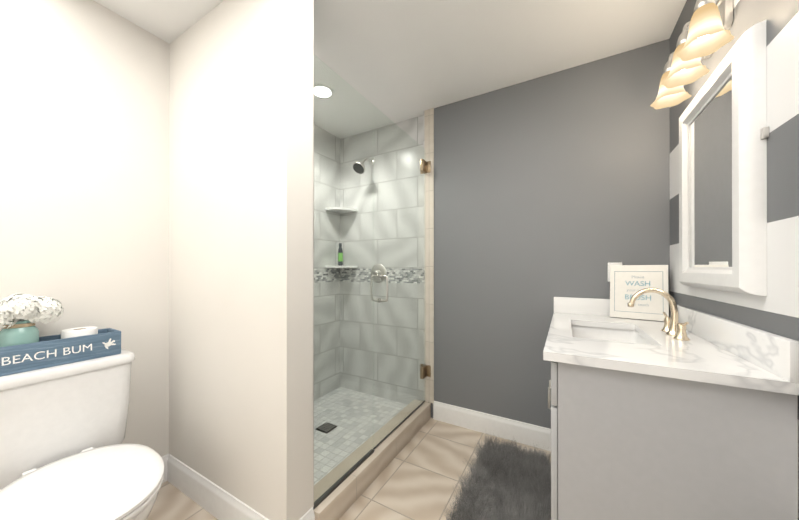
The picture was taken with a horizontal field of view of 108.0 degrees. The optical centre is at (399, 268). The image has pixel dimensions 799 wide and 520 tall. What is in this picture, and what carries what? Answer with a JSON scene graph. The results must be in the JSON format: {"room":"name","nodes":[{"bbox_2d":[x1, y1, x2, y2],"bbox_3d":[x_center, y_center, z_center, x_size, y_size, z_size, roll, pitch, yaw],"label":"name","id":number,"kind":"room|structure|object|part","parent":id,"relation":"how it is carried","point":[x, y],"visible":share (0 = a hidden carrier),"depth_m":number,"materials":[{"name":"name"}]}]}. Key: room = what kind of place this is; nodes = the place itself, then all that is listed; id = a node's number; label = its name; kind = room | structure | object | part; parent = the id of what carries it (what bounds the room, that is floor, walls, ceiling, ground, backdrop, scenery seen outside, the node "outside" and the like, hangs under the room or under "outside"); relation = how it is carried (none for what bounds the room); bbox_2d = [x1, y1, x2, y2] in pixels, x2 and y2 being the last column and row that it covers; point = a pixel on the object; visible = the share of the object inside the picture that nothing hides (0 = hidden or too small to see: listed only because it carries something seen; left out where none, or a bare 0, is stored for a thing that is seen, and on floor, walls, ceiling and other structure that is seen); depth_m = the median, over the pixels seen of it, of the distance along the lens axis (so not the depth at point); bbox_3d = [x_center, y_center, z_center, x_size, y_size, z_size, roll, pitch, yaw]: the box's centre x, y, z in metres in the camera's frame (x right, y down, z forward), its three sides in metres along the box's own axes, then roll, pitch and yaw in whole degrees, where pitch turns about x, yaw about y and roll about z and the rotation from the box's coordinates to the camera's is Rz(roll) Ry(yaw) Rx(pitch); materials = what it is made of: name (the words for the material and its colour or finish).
{"room":"bathroom","nodes":[
{"label":"bathroom","id":0,"kind":"room"},
{"bbox_2d":[0,0,169,456],"bbox_3d":[-1.450,-0.045,1.494,0.120,2.450,3.500,0,0,30],"label":"wall","id":1,"kind":"structure","parent":0,"point":[84,162],"depth_m":1.37,"materials":[{"name":"white paint"}]},
{"bbox_2d":[161,454,168,482],"bbox_3d":[-1.738,1.109,0.851,0.014,0.140,1.800,0,0,30],"label":"baseboard","id":2,"kind":"structure","parent":1,"relation":"attached to","point":[165,458],"depth_m":1.61,"materials":[{"name":"white wood"}]},
{"bbox_2d":[314,124,339,399],"bbox_3d":[-0.904,-0.044,2.300,0.030,2.450,1.260,0,0,30],"label":"wall tiles","id":3,"kind":"structure","parent":1,"relation":"attached to","point":[328,341],"depth_m":2.67,"materials":[{"name":"grey tile"}]},
{"bbox_2d":[325,266,356,267],"bbox_3d":[-0.539,-0.018,2.696,0.210,0.020,0.210,0,0,30],"label":"corner shelf","id":4,"kind":"object","parent":1,"relation":"attached to","point":[340,266],"depth_m":2.64,"materials":[{"name":"stone"}]},
{"bbox_2d":[338,243,342,265],"bbox_3d":[-0.556,-0.134,2.729,0.039,0.210,0.065,0,0,-20],"label":"shampoo bottle","id":5,"kind":"object","parent":4,"relation":"on","point":[340,252],"depth_m":2.70,"materials":[{"name":"green plastic"}]},
{"bbox_2d":[325,207,356,213],"bbox_3d":[-0.539,-0.548,2.697,0.210,0.020,0.210,0,0,30],"label":"corner shelf","id":6,"kind":"object","parent":1,"relation":"attached to","point":[339,210],"depth_m":2.68,"materials":[{"name":"stone"}]},
{"bbox_2d":[169,0,312,519],"bbox_3d":[-0.838,-0.045,1.456,0.980,2.450,0.140,0,0,30],"label":"wall","id":7,"kind":"structure","parent":0,"point":[241,252],"depth_m":1.29,"materials":[{"name":"white paint"}]},
{"bbox_2d":[167,454,268,519],"bbox_3d":[-0.864,1.109,1.381,0.980,0.140,0.014,0,0,30],"label":"baseboard","id":8,"kind":"structure","parent":7,"relation":"attached to","point":[213,499],"depth_m":1.42,"materials":[{"name":"white wood"}]},
{"bbox_2d":[299,507,314,519],"bbox_3d":[-0.411,1.109,1.200,0.014,0.140,0.150,0,0,30],"label":"baseboard","id":9,"kind":"structure","parent":7,"relation":"attached to","point":[309,515],"depth_m":1.24,"materials":[{"name":"white wood"}]},
{"bbox_2d":[313,399,430,519],"bbox_3d":[-0.113,1.120,1.813,0.145,0.120,1.202,0,0,30],"label":"sill","id":10,"kind":"structure","parent":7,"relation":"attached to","point":[341,499],"depth_m":1.62,"materials":[{"name":"beige tile"}]},
{"bbox_2d":[313,53,430,509],"bbox_3d":[-0.089,0.055,1.801,0.127,2.010,1.201,0,0,30],"label":"glass shower door","id":11,"kind":"structure","parent":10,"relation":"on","point":[425,370],"depth_m":1.67,"materials":[{"name":"glass"}]},
{"bbox_3d":[-0.151,0.118,1.761,0.059,0.160,0.013,0,0,30],"label":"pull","id":12,"kind":"part","parent":11,"relation":"part of","materials":[{"name":"silver metal"}]},
{"bbox_3d":[-0.092,0.118,1.727,0.059,0.160,0.013,0,0,30],"label":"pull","id":13,"kind":"part","parent":11,"relation":"part of","materials":[{"name":"silver metal"}]},
{"bbox_3d":[0.026,0.049,2.003,0.010,1.996,0.714,0,0,30],"label":"door","id":14,"kind":"part","parent":11,"relation":"part of","materials":[{"name":"clear glass"}]},
{"bbox_2d":[146,418,550,519],"bbox_3d":[-0.334,1.208,0.855,2.750,0.060,3.500,0,0,30],"label":"floor","id":15,"kind":"structure","parent":0,"point":[417,478],"depth_m":1.58,"materials":[{"name":"beige tile"}]},
{"bbox_2d":[0,349,163,519],"bbox_3d":[-1.206,0.784,1.015,0.773,0.790,0.567,0,0,30],"label":"toilet","id":16,"kind":"object","parent":15,"relation":"on","point":[65,454],"visible":0.96,"depth_m":1.08,"materials":[{"name":"white ceramic"}]},
{"bbox_2d":[0,328,120,376],"bbox_3d":[-1.425,0.336,1.203,0.141,0.104,0.370,0,0,30],"label":"box","id":17,"kind":"object","parent":16,"relation":"on","point":[49,351],"visible":1,"depth_m":1.17,"materials":[{"name":"blue wood"}]},
{"bbox_2d":[0,294,63,346],"bbox_3d":[-1.470,0.235,1.120,0.159,0.282,0.234,0,0,30],"label":"mason jar","id":18,"kind":"object","parent":17,"relation":"in","point":[19,314],"visible":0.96,"depth_m":1.10,"materials":[{"name":"teal glass"}]},
{"bbox_2d":[61,327,97,338],"bbox_3d":[-1.391,0.319,1.264,0.109,0.115,0.109,0,0,30],"label":"toilet paper roll","id":19,"kind":"object","parent":17,"relation":"in","point":[75,332],"visible":0.38,"depth_m":1.23,"materials":[{"name":"paper"}]},
{"bbox_3d":[-1.423,0.621,1.190,0.200,0.387,0.460,0,0,30],"label":"tank","id":20,"kind":"part","parent":16,"relation":"part of","materials":[{"name":"white ceramic"}]},
{"bbox_3d":[-1.422,0.408,1.190,0.218,0.037,0.478,0,0,30],"label":"tank lid","id":21,"kind":"part","parent":16,"relation":"part of","materials":[{"name":"white ceramic"}]},
{"bbox_3d":[-1.084,0.746,0.997,0.543,0.032,0.420,0,0,30],"label":"lid","id":22,"kind":"part","parent":16,"relation":"part of","materials":[{"name":"plastic"}]},
{"bbox_3d":[-1.084,0.773,0.997,0.541,0.020,0.418,0,0,30],"label":"seat","id":23,"kind":"part","parent":16,"relation":"part of","materials":[{"name":"plastic"}]},
{"bbox_3d":[-1.123,0.981,1.018,0.607,0.395,0.398,0,0,30],"label":"bowl","id":24,"kind":"part","parent":16,"relation":"part of","materials":[{"name":"white ceramic"}]},
{"bbox_2d":[314,387,407,484],"bbox_3d":[-0.526,1.166,2.082,0.840,0.030,1.260,0,0,30],"label":"pan","id":25,"kind":"object","parent":15,"relation":"on","point":[331,416],"depth_m":2.19,"materials":[{"name":"tile"}]},
{"bbox_2d":[316,422,336,433],"bbox_3d":[-0.527,1.148,2.100,0.110,0.005,0.110,0,0,30],"label":"shower drain","id":26,"kind":"object","parent":25,"relation":"on","point":[328,425],"depth_m":2.10,"materials":[{"name":"metal"}]},
{"bbox_2d":[443,433,550,519],"bbox_3d":[0.531,1.172,1.413,0.350,0.014,0.705,0,0,30],"label":"bath rug","id":27,"kind":"object","parent":15,"relation":"on","point":[506,482],"visible":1,"depth_m":1.41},
{"bbox_2d":[543,288,798,519],"bbox_3d":[0.983,0.631,1.292,0.571,1.097,1.034,0,0,30],"label":"bathroom vanity","id":28,"kind":"object","parent":15,"relation":"on","point":[680,412],"visible":0.98,"depth_m":0.86,"materials":[{"name":"grey paint"}]},
{"bbox_3d":[0.727,0.620,1.389,0.029,0.110,0.010,0,0,30],"label":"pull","id":29,"kind":"part","parent":28,"relation":"part of","materials":[{"name":"silver metal"}]},
{"bbox_3d":[0.773,0.391,1.421,0.020,0.146,1.011,0,0,30],"label":"drawer","id":30,"kind":"part","parent":28,"relation":"part of","materials":[{"name":"grey paint"}]},
{"bbox_3d":[0.647,0.769,1.200,0.020,0.596,0.503,0,0,30],"label":"door","id":31,"kind":"part","parent":28,"relation":"part of","materials":[{"name":"grey paint"}]},
{"bbox_2d":[543,313,798,394],"bbox_3d":[0.986,0.294,1.291,0.563,0.030,1.034,0,0,30],"label":"countertop","id":32,"kind":"structure","parent":28,"relation":"on","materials":[{"name":"stone"}]},
{"bbox_2d":[571,325,651,344],"bbox_3d":[0.949,0.378,1.328,0.328,0.138,0.528,0,0,30],"label":"sink","id":33,"kind":"object","parent":32,"relation":"in","point":[630,334],"depth_m":1.52,"materials":[{"name":"white ceramic"}]},
{"bbox_2d":[610,265,668,320],"bbox_3d":[1.326,0.129,1.617,0.250,0.299,0.061,0,0,40],"label":"sign","id":34,"kind":"object","parent":32,"relation":"on","point":[627,282],"visible":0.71,"depth_m":1.61,"materials":[{"name":"wood"}]},
{"bbox_2d":[628,288,677,335],"bbox_3d":[1.100,0.180,1.254,0.184,0.197,0.054,0,0,30],"label":"faucet","id":35,"kind":"object","parent":32,"relation":"on","point":[672,330],"depth_m":1.23,"materials":[{"name":"gold metal"}]},
{"bbox_2d":[661,312,670,331],"bbox_3d":[1.208,0.239,1.314,0.048,0.079,0.090,0,0,30],"label":"handle","id":36,"kind":"object","parent":32,"relation":"on","point":[667,319],"depth_m":1.29,"materials":[{"name":"gold metal"}]},
{"bbox_2d":[673,322,689,340],"bbox_3d":[1.103,0.239,1.130,0.048,0.079,0.090,0,0,30],"label":"handle","id":37,"kind":"object","parent":32,"relation":"on","point":[681,335],"depth_m":1.14,"materials":[{"name":"gold metal"}]},
{"bbox_2d":[93,0,686,138],"bbox_3d":[-0.334,-1.302,0.860,2.750,0.060,3.500,0,0,30],"label":"ceiling","id":38,"kind":"structure","parent":0,"point":[395,61],"depth_m":1.62,"materials":[{"name":"white paint"}]},
{"bbox_2d":[314,84,333,98],"bbox_3d":[-0.553,-1.264,2.079,0.170,0.010,0.170,0,0,30],"label":"recessed light","id":39,"kind":"object","parent":38,"relation":"in","point":[319,93],"depth_m":2.07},
{"bbox_2d":[428,39,669,428],"bbox_3d":[0.941,-0.044,2.013,1.600,2.450,0.170,0,0,30],"label":"wall","id":40,"kind":"structure","parent":0,"point":[548,188],"depth_m":1.94,"materials":[{"name":"paint"}]},
{"bbox_2d":[340,115,423,403],"bbox_3d":[-0.210,-0.043,2.698,1.080,2.450,0.120,0,0,30],"label":"wall tile","id":41,"kind":"structure","parent":40,"relation":"attached to","point":[413,128],"depth_m":2.59,"materials":[{"name":"grey tile"}]},
{"bbox_2d":[352,158,374,173],"bbox_3d":[-0.309,-0.914,2.546,0.116,0.189,0.245,0,0,30],"label":"shower head","id":42,"kind":"object","parent":41,"relation":"attached to","point":[359,166],"depth_m":2.48},
{"bbox_2d":[371,264,386,282],"bbox_3d":[-0.203,0.042,2.590,0.170,0.170,0.059,0,0,30],"label":"shower valve","id":43,"kind":"object","parent":41,"relation":"attached to","point":[376,269],"depth_m":2.59,"materials":[{"name":"silver metal"}]},
{"bbox_2d":[424,224,424,399],"bbox_3d":[0.211,-0.044,2.356,0.008,2.450,0.058,0,0,30],"label":"wall tile","id":44,"kind":"structure","parent":40,"relation":"attached to","point":[424,305],"depth_m":2.33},
{"bbox_2d":[424,108,433,402],"bbox_3d":[0.236,-0.104,2.312,0.078,2.330,0.008,0,0,30],"label":"trim","id":45,"kind":"structure","parent":40,"relation":"attached to","point":[429,229],"depth_m":2.31,"materials":[{"name":"beige stone"}]},
{"bbox_2d":[433,401,550,451],"bbox_3d":[0.628,1.111,2.083,0.827,0.140,0.014,0,0,30],"label":"baseboard","id":46,"kind":"structure","parent":40,"relation":"attached to","point":[532,435],"depth_m":2.05,"materials":[{"name":"white wood"}]},
{"bbox_2d":[554,297,609,315],"bbox_3d":[1.229,0.230,1.736,0.543,0.100,0.020,0,0,30],"label":"backsplash","id":47,"kind":"structure","parent":40,"relation":"attached to","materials":[{"name":"stone"}]},
{"bbox_2d":[608,262,621,281],"bbox_3d":[1.275,0.020,1.719,0.070,0.114,0.007,0,0,30],"label":"electrical outlet plate","id":48,"kind":"object","parent":40,"relation":"attached to","point":[619,263],"visible":0.15,"depth_m":1.73,"materials":[{"name":"white plastic"}]},
{"bbox_2d":[669,0,798,519],"bbox_3d":[0.774,-0.048,0.226,0.120,2.450,3.500,0,0,30],"label":"wall","id":49,"kind":"structure","parent":0,"point":[775,310],"depth_m":0.80,"materials":[{"name":"paint"}]},
{"bbox_2d":[650,0,733,108],"bbox_3d":[1.118,-0.849,1.119,0.165,0.215,0.484,0,0,30],"label":"sconce","id":50,"kind":"object","parent":49,"relation":"attached to","point":[707,35],"visible":1,"depth_m":1.02,"materials":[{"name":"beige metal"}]},
{"bbox_3d":[1.195,-0.805,1.282,0.137,0.128,0.124,0,0,30],"label":"lamp shade","id":51,"kind":"part","parent":50,"relation":"part of","materials":[{"name":"white glass"}]},
{"bbox_3d":[1.106,-0.805,1.126,0.137,0.128,0.124,0,0,30],"label":"lamp shade","id":52,"kind":"part","parent":50,"relation":"part of","materials":[{"name":"white glass"}]},
{"bbox_3d":[1.126,-0.920,1.115,0.060,0.063,0.011,0,0,30],"label":"arm","id":53,"kind":"part","parent":50,"relation":"part of"},
{"bbox_3d":[1.016,-0.805,0.969,0.137,0.128,0.124,0,0,30],"label":"lamp shade","id":54,"kind":"part","parent":50,"relation":"part of","materials":[{"name":"white glass"}]},
{"bbox_2d":[679,20,768,295],"bbox_3d":[1.165,-0.316,1.084,0.050,0.790,0.582,0,0,30],"label":"medicine cabinet","id":55,"kind":"object","parent":49,"relation":"attached to","point":[723,132],"visible":1,"depth_m":0.96,"materials":[{"name":"white wood"}]},
{"label":"glass","id":56,"kind":"part","parent":55,"relation":"part of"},
{"bbox_2d":[669,304,798,382],"bbox_3d":[1.222,0.229,1.156,0.020,0.100,1.034,0,0,30],"label":"backsplash","id":57,"kind":"structure","parent":49,"relation":"attached to","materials":[{"name":"stone"}]}
]}

